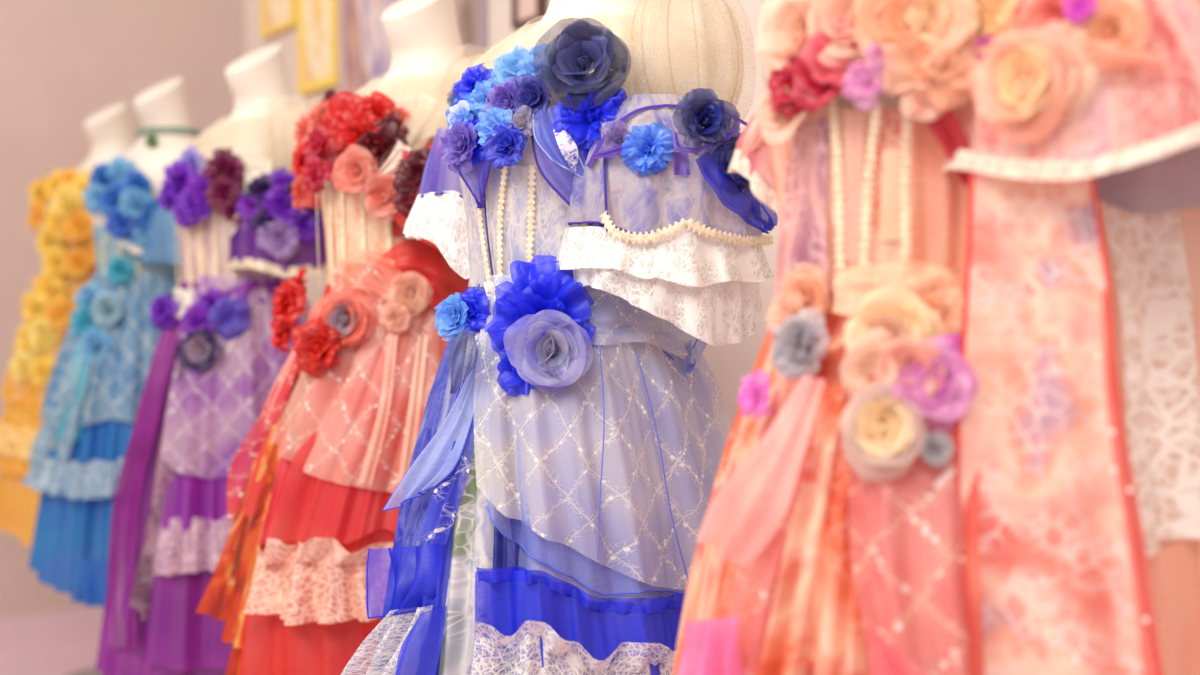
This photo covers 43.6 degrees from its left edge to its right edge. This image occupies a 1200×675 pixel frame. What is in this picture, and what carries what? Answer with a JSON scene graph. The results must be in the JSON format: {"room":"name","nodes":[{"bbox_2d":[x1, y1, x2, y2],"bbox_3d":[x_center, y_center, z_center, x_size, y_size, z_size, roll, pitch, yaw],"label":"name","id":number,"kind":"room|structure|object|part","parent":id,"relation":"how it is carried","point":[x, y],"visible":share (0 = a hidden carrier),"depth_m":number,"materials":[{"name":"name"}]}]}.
{"room":"dress shop","nodes":[
{"label":"dress shop","id":0,"kind":"room"},
{"bbox_2d":[0,606,103,674],"bbox_3d":[-1.901,1.215,0.393,6.600,0.100,8.600,-1,3,-31],"label":"floor","id":1,"kind":"structure","parent":0,"point":[60,642],"depth_m":4.82,"materials":[{"name":"plastic"}]},
{"bbox_2d":[68,102,135,674],"bbox_3d":[-1.408,0.165,4.282,0.332,1.675,0.331,2,3,42],"label":"mannequin","id":2,"kind":"object","parent":1,"relation":"on","point":[109,131],"visible":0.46,"depth_m":4.22},
{"bbox_2d":[0,168,95,545],"bbox_3d":[-1.447,0.038,4.234,0.549,1.022,0.541,2,3,42],"label":"dress","id":3,"kind":"object","parent":2,"relation":"on","point":[66,241],"visible":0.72,"depth_m":4.07,"materials":[{"name":"fabric"}]},
{"bbox_2d":[91,77,197,226],"bbox_3d":[-1.096,0.188,3.732,0.332,1.675,0.331,2,3,42],"label":"mannequin","id":4,"kind":"object","parent":1,"relation":"on","point":[165,103],"visible":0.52,"depth_m":3.66},
{"bbox_2d":[21,156,181,607],"bbox_3d":[-1.128,0.090,3.687,0.547,1.056,0.551,-2,3,-35],"label":"dress","id":5,"kind":"object","parent":4,"relation":"on","point":[93,393],"visible":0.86,"depth_m":3.51,"materials":[{"name":"fabric"}]},
{"bbox_3d":[-1.258,0.150,3.533,0.160,0.380,0.118,2,3,42],"label":"grey panel","id":6,"kind":"part","parent":5,"relation":"part of","materials":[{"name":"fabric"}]},
{"bbox_3d":[-1.224,0.129,3.505,0.061,0.222,0.078,2,3,42],"label":"turquoise panel","id":7,"kind":"part","parent":5,"relation":"part of","materials":[{"name":"blue fabric"}]},
{"bbox_3d":[-1.151,0.562,3.421,0.078,0.107,0.026,0,2,0],"label":"cobalt panel","id":8,"kind":"part","parent":5,"relation":"part of","materials":[{"name":"blue fabric"}]},
{"bbox_2d":[136,126,200,148],"bbox_3d":[-1.077,-0.489,3.725,0.169,0.058,0.170,2,3,42],"label":"choker","id":9,"kind":"object","parent":4,"relation":"on","point":[151,140],"visible":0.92,"depth_m":3.66,"materials":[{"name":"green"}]},
{"bbox_2d":[199,43,293,213],"bbox_3d":[-0.737,0.210,3.193,0.332,1.675,0.331,2,3,42],"label":"mannequin","id":10,"kind":"object","parent":1,"relation":"on","point":[258,83],"visible":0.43,"depth_m":3.13},
{"bbox_2d":[95,144,326,674],"bbox_3d":[-0.763,0.154,3.138,0.566,1.101,0.564,2,3,42],"label":"dress","id":11,"kind":"object","parent":10,"relation":"on","point":[214,369],"visible":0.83,"depth_m":2.96,"materials":[{"name":"fabric"}]},
{"bbox_3d":[-0.936,0.298,3.009,0.175,0.623,0.135,2,3,42],"label":"purple panel","id":12,"kind":"part","parent":11,"relation":"part of","materials":[{"name":"purple fabric"}]},
{"bbox_3d":[-0.864,0.292,2.948,0.122,0.532,0.059,-1,3,-27],"label":"printed panel","id":13,"kind":"part","parent":11,"relation":"part of","materials":[{"name":"purple fabric"}]},
{"bbox_3d":[-0.713,-0.086,3.021,0.148,0.068,0.047,-1,3,-22],"label":"waist sash","id":14,"kind":"part","parent":11,"relation":"part of","materials":[{"name":"purple fabric"}]},
{"bbox_3d":[-0.641,-0.141,3.045,0.229,0.038,0.219,2,3,42],"label":"sleeve trim","id":15,"kind":"part","parent":11,"relation":"part of","materials":[{"name":"fabric"}]},
{"bbox_2d":[193,102,316,235],"bbox_3d":[-0.716,-0.354,3.145,0.459,0.284,0.281,2,3,42],"label":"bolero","id":16,"kind":"object","parent":10,"relation":"on","point":[264,144],"visible":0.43,"depth_m":3.02,"materials":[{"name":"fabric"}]},
{"bbox_2d":[324,0,464,188],"bbox_3d":[-0.312,0.237,2.533,0.332,1.675,0.331,2,3,42],"label":"mannequin","id":17,"kind":"object","parent":1,"relation":"on","point":[423,36],"visible":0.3,"depth_m":2.47},
{"bbox_2d":[196,89,469,674],"bbox_3d":[-0.345,0.146,2.484,0.557,1.122,0.592,2,3,42],"label":"dress","id":18,"kind":"object","parent":17,"relation":"on","point":[333,438],"visible":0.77,"depth_m":2.32,"materials":[{"name":"fabric"}]},
{"bbox_3d":[-0.561,0.238,2.411,0.166,0.455,0.104,2,3,42],"label":"printed panel","id":19,"kind":"part","parent":18,"relation":"part of","materials":[{"name":"fabric"}]},
{"bbox_3d":[-0.542,0.299,2.390,0.172,0.559,0.058,1,2,14],"label":"printed panel","id":20,"kind":"part","parent":18,"relation":"part of","materials":[{"name":"fabric"}]},
{"bbox_3d":[-0.546,0.253,2.404,0.156,0.485,0.093,2,3,42],"label":"printed panel","id":21,"kind":"part","parent":18,"relation":"part of","materials":[{"name":"fabric"}]},
{"bbox_3d":[-0.532,0.149,2.412,0.162,0.300,0.037,2,3,32],"label":"coral panel","id":22,"kind":"part","parent":18,"relation":"part of","materials":[{"name":"red fabric"}]},
{"bbox_3d":[-0.509,0.243,2.341,0.054,0.166,0.026,0,2,-9],"label":"coral panel","id":23,"kind":"part","parent":18,"relation":"part of","materials":[{"name":"red fabric"}]},
{"bbox_2d":[330,250,400,304],"bbox_3d":[-0.373,-0.085,2.366,0.156,0.106,0.032,1,3,27],"label":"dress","id":24,"kind":"object","parent":18,"relation":"hanging from","point":[374,276],"depth_m":2.36,"materials":[{"name":"red fabric"}]},
{"bbox_2d":[388,198,438,249],"bbox_3d":[-0.279,-0.188,2.300,0.179,0.108,0.037,2,3,36],"label":"lace sleeve","id":25,"kind":"object","parent":18,"relation":"hanging from","point":[399,209],"depth_m":2.32,"materials":[{"name":"white fabric"}]},
{"bbox_3d":[-0.255,-0.094,2.389,0.204,0.134,0.078,-2,3,-35],"label":"waist sash","id":26,"kind":"part","parent":18,"relation":"part of","materials":[{"name":"red fabric"}]},
{"bbox_2d":[333,53,484,174],"bbox_3d":[-0.296,-0.354,2.489,0.287,0.230,0.446,-1,3,-29],"label":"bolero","id":27,"kind":"object","parent":17,"relation":"on","point":[424,96],"visible":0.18,"depth_m":2.37,"materials":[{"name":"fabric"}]},
{"bbox_2d":[510,0,642,166],"bbox_3d":[-0.026,0.261,1.974,0.332,1.675,0.331,2,3,42],"label":"mannequin","id":28,"kind":"object","parent":1,"relation":"on","point":[556,8],"visible":0.11,"depth_m":1.91},
{"bbox_2d":[341,17,777,674],"bbox_3d":[-0.040,0.164,1.928,0.590,1.092,0.579,2,3,42],"label":"dress","id":29,"kind":"object","parent":28,"relation":"on","point":[552,499],"visible":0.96,"depth_m":1.75,"materials":[{"name":"fabric"}]},
{"bbox_3d":[-0.215,0.367,1.752,0.067,0.103,0.035,0,2,11],"label":"puff panel","id":30,"kind":"part","parent":29,"relation":"part of","materials":[{"name":"blue fabric"}]},
{"bbox_3d":[-0.206,0.117,1.804,0.134,0.197,0.050,0,2,11],"label":"handkerchief panel","id":31,"kind":"part","parent":29,"relation":"part of","materials":[{"name":"fabric"}]},
{"bbox_3d":[-0.182,0.171,1.777,0.077,0.145,0.030,0,2,-4],"label":"net panel","id":32,"kind":"part","parent":29,"relation":"part of","materials":[{"name":"blue fabric"}]},
{"bbox_3d":[-0.184,0.210,1.794,0.044,0.411,0.112,1,3,26],"label":"panel","id":33,"kind":"part","parent":29,"relation":"part of","materials":[{"name":"blue fabric"}]},
{"bbox_3d":[-0.147,0.202,1.783,0.070,0.419,0.123,1,2,15],"label":"floral panel","id":34,"kind":"part","parent":29,"relation":"part of","materials":[{"name":"white fabric"}]},
{"bbox_2d":[460,160,488,205],"bbox_3d":[-0.174,-0.208,1.876,0.023,0.095,0.145,-2,3,-34],"label":"drape","id":35,"kind":"object","parent":29,"relation":"hanging from","point":[474,174],"depth_m":1.85,"materials":[{"name":"fabric"}]},
{"bbox_3d":[-0.124,0.205,1.767,0.041,0.401,0.118,0,2,-9],"label":"dark panel","id":36,"kind":"part","parent":29,"relation":"part of","materials":[{"name":"blue fabric"}]},
{"bbox_2d":[534,105,583,175],"bbox_3d":[-0.049,-0.230,1.774,0.074,0.093,0.021,1,3,23],"label":"drape","id":37,"kind":"object","parent":29,"relation":"hanging from","point":[558,129],"depth_m":1.77,"materials":[{"name":"blue fabric"}]},
{"bbox_3d":[-0.040,-0.222,1.763,0.031,0.054,0.009,0,2,7],"label":"sequin panel","id":38,"kind":"part","parent":29,"relation":"part of","materials":[{"name":"fabric"}]},
{"bbox_2d":[533,135,602,226],"bbox_3d":[-0.040,-0.192,1.786,0.090,0.142,0.032,0,2,3],"label":"drape","id":39,"kind":"object","parent":29,"relation":"hanging from","point":[561,176],"depth_m":1.78,"materials":[{"name":"fabric"}]},
{"bbox_3d":[0.002,-0.025,1.864,0.192,0.138,0.216,2,3,42],"label":"waist sash","id":40,"kind":"part","parent":29,"relation":"part of","materials":[{"name":"fabric"}]},
{"bbox_3d":[0.051,-0.015,1.821,0.207,0.086,0.059,-2,3,-34],"label":"lace sash","id":41,"kind":"part","parent":29,"relation":"part of","materials":[{"name":"fabric"}]},
{"bbox_3d":[0.114,-0.125,1.728,0.221,0.043,0.066,-1,3,-19],"label":"sleeve trim","id":42,"kind":"part","parent":29,"relation":"part of","materials":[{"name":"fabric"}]},
{"bbox_2d":[695,132,777,233],"bbox_3d":[0.166,-0.181,1.733,0.033,0.122,0.148,2,3,42],"label":"drape","id":43,"kind":"object","parent":29,"relation":"hanging from","point":[725,202],"depth_m":1.71,"materials":[{"name":"blue fabric"}]},
{"bbox_2d":[477,0,743,105],"bbox_3d":[-0.001,-0.346,1.932,0.460,0.200,0.268,2,3,42],"label":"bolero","id":44,"kind":"object","parent":28,"relation":"on","point":[678,47],"visible":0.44,"depth_m":1.78,"materials":[{"name":"beige fabric"}]},
{"bbox_2d":[825,84,956,109],"bbox_3d":[0.312,0.284,1.414,0.332,1.675,0.331,2,3,42],"label":"mannequin","id":45,"kind":"object","parent":1,"relation":"on","point":[889,101],"visible":0.06,"depth_m":1.28},
{"bbox_2d":[755,0,770,58],"bbox_3d":[0.338,-0.322,1.371,0.460,0.200,0.270,2,3,42],"label":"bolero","id":46,"kind":"object","parent":45,"relation":"on","point":[760,33],"visible":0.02,"depth_m":1.46,"materials":[{"name":"beige fabric"}]},
{"bbox_2d":[672,0,1199,674],"bbox_3d":[0.307,0.209,1.334,0.646,1.051,0.523,2,3,42],"label":"dress","id":47,"kind":"object","parent":45,"relation":"on","point":[964,436],"visible":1,"depth_m":1.19,"materials":[{"name":"fabric"}]},
{"bbox_2d":[738,119,764,159],"bbox_3d":[0.157,-0.197,1.433,0.055,0.053,0.015,2,3,35],"label":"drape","id":48,"kind":"object","parent":47,"relation":"hanging from","point":[751,143],"depth_m":1.44,"materials":[{"name":"pink fabric"}]},
{"bbox_3d":[0.134,0.112,1.248,0.106,0.159,0.042,0,2,5],"label":"pink panel","id":49,"kind":"part","parent":47,"relation":"part of","materials":[{"name":"pink fabric"}]},
{"bbox_3d":[0.141,0.180,1.244,0.086,0.223,0.027,-1,3,-23],"label":"pink net panel","id":50,"kind":"part","parent":47,"relation":"part of","materials":[{"name":"pink fabric"}]},
{"bbox_3d":[0.166,0.169,1.228,0.091,0.257,0.041,-1,3,-26],"label":"printed panel","id":51,"kind":"part","parent":47,"relation":"part of","materials":[{"name":"fabric"}]},
{"bbox_3d":[0.200,0.168,1.207,0.049,0.245,0.071,2,3,42],"label":"printed panel","id":52,"kind":"part","parent":47,"relation":"part of","materials":[{"name":"fabric"}]},
{"bbox_3d":[0.218,-0.128,1.280,0.021,0.128,0.009,2,3,42],"label":"satin panel","id":53,"kind":"part","parent":47,"relation":"part of","materials":[{"name":"fabric"}]},
{"bbox_3d":[0.247,-0.120,1.261,0.025,0.076,0.007,1,3,23],"label":"satin panel","id":54,"kind":"part","parent":47,"relation":"part of","materials":[{"name":"fabric"}]},
{"bbox_2d":[866,622,923,674],"bbox_3d":[0.234,0.250,1.146,0.064,0.058,0.012,1,3,22],"label":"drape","id":55,"kind":"object","parent":47,"relation":"hanging from","point":[894,648],"depth_m":1.16,"materials":[{"name":"pink fabric"}]},
{"bbox_3d":[0.244,-0.035,1.246,0.115,0.057,0.042,1,3,27],"label":"waist sash","id":56,"kind":"part","parent":47,"relation":"part of","materials":[{"name":"fabric"}]},
{"bbox_3d":[0.246,0.165,1.183,0.101,0.228,0.080,1,2,13],"label":"beaded panel","id":57,"kind":"part","parent":47,"relation":"part of","materials":[{"name":"pink fabric"}]},
{"bbox_3d":[0.355,0.076,1.156,0.156,0.413,0.046,1,3,20],"label":"long panel","id":58,"kind":"part","parent":47,"relation":"part of","materials":[{"name":"pink fabric"}]},
{"bbox_2d":[0,0,244,616],"bbox_3d":[-4.086,-0.750,3.960,6.600,3.530,0.101,-1,3,-31],"label":"wall","id":59,"kind":"structure","parent":0,"point":[63,63],"depth_m":5.23,"materials":[{"name":"paint"}]},
{"bbox_2d":[244,0,1098,424],"bbox_3d":[0.886,-0.668,1.987,0.105,3.530,8.600,-1,3,-31],"label":"wall","id":60,"kind":"structure","parent":0,"point":[728,363],"depth_m":2.97,"materials":[{"name":"paint"}]},
{"bbox_2d":[260,0,297,38],"bbox_3d":[-1.109,-1.306,5.170,0.022,0.500,0.332,-1,3,-31],"label":"picture","id":61,"kind":"object","parent":60,"relation":"attached to","point":[276,16],"visible":0.94,"depth_m":5.19,"materials":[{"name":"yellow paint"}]},
{"bbox_2d":[297,0,339,94],"bbox_3d":[-0.910,-1.112,4.846,0.022,0.620,0.337,-1,3,-31],"label":"picture","id":62,"kind":"object","parent":60,"relation":"attached to","point":[317,20],"visible":0.96,"depth_m":4.85,"materials":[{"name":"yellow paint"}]},
{"bbox_2d":[339,0,398,92],"bbox_3d":[-0.674,-1.094,4.452,0.022,0.800,0.500,-1,3,-31],"label":"curtain","id":63,"kind":"object","parent":60,"relation":"attached to","point":[365,56],"visible":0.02,"depth_m":4.53,"materials":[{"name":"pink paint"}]},
{"bbox_3d":[-0.674,-1.094,4.452,0.022,0.800,0.500,-1,3,-31],"label":"frame","id":64,"kind":"part","parent":63,"relation":"part of","materials":[{"name":"grey paint"}]},
{"bbox_2d":[454,0,486,54],"bbox_3d":[-0.363,-1.044,3.936,0.022,0.600,0.253,-1,3,-31],"label":"picture","id":65,"kind":"object","parent":60,"relation":"attached to","point":[471,15],"visible":0.41,"depth_m":3.88,"materials":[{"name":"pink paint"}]},
{"bbox_2d":[511,0,546,29],"bbox_3d":[-0.172,-1.004,3.618,0.022,0.500,0.142,-1,3,-31],"label":"picture","id":66,"kind":"object","parent":60,"relation":"attached to","point":[523,12],"visible":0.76,"depth_m":3.63,"materials":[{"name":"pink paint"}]}
]}

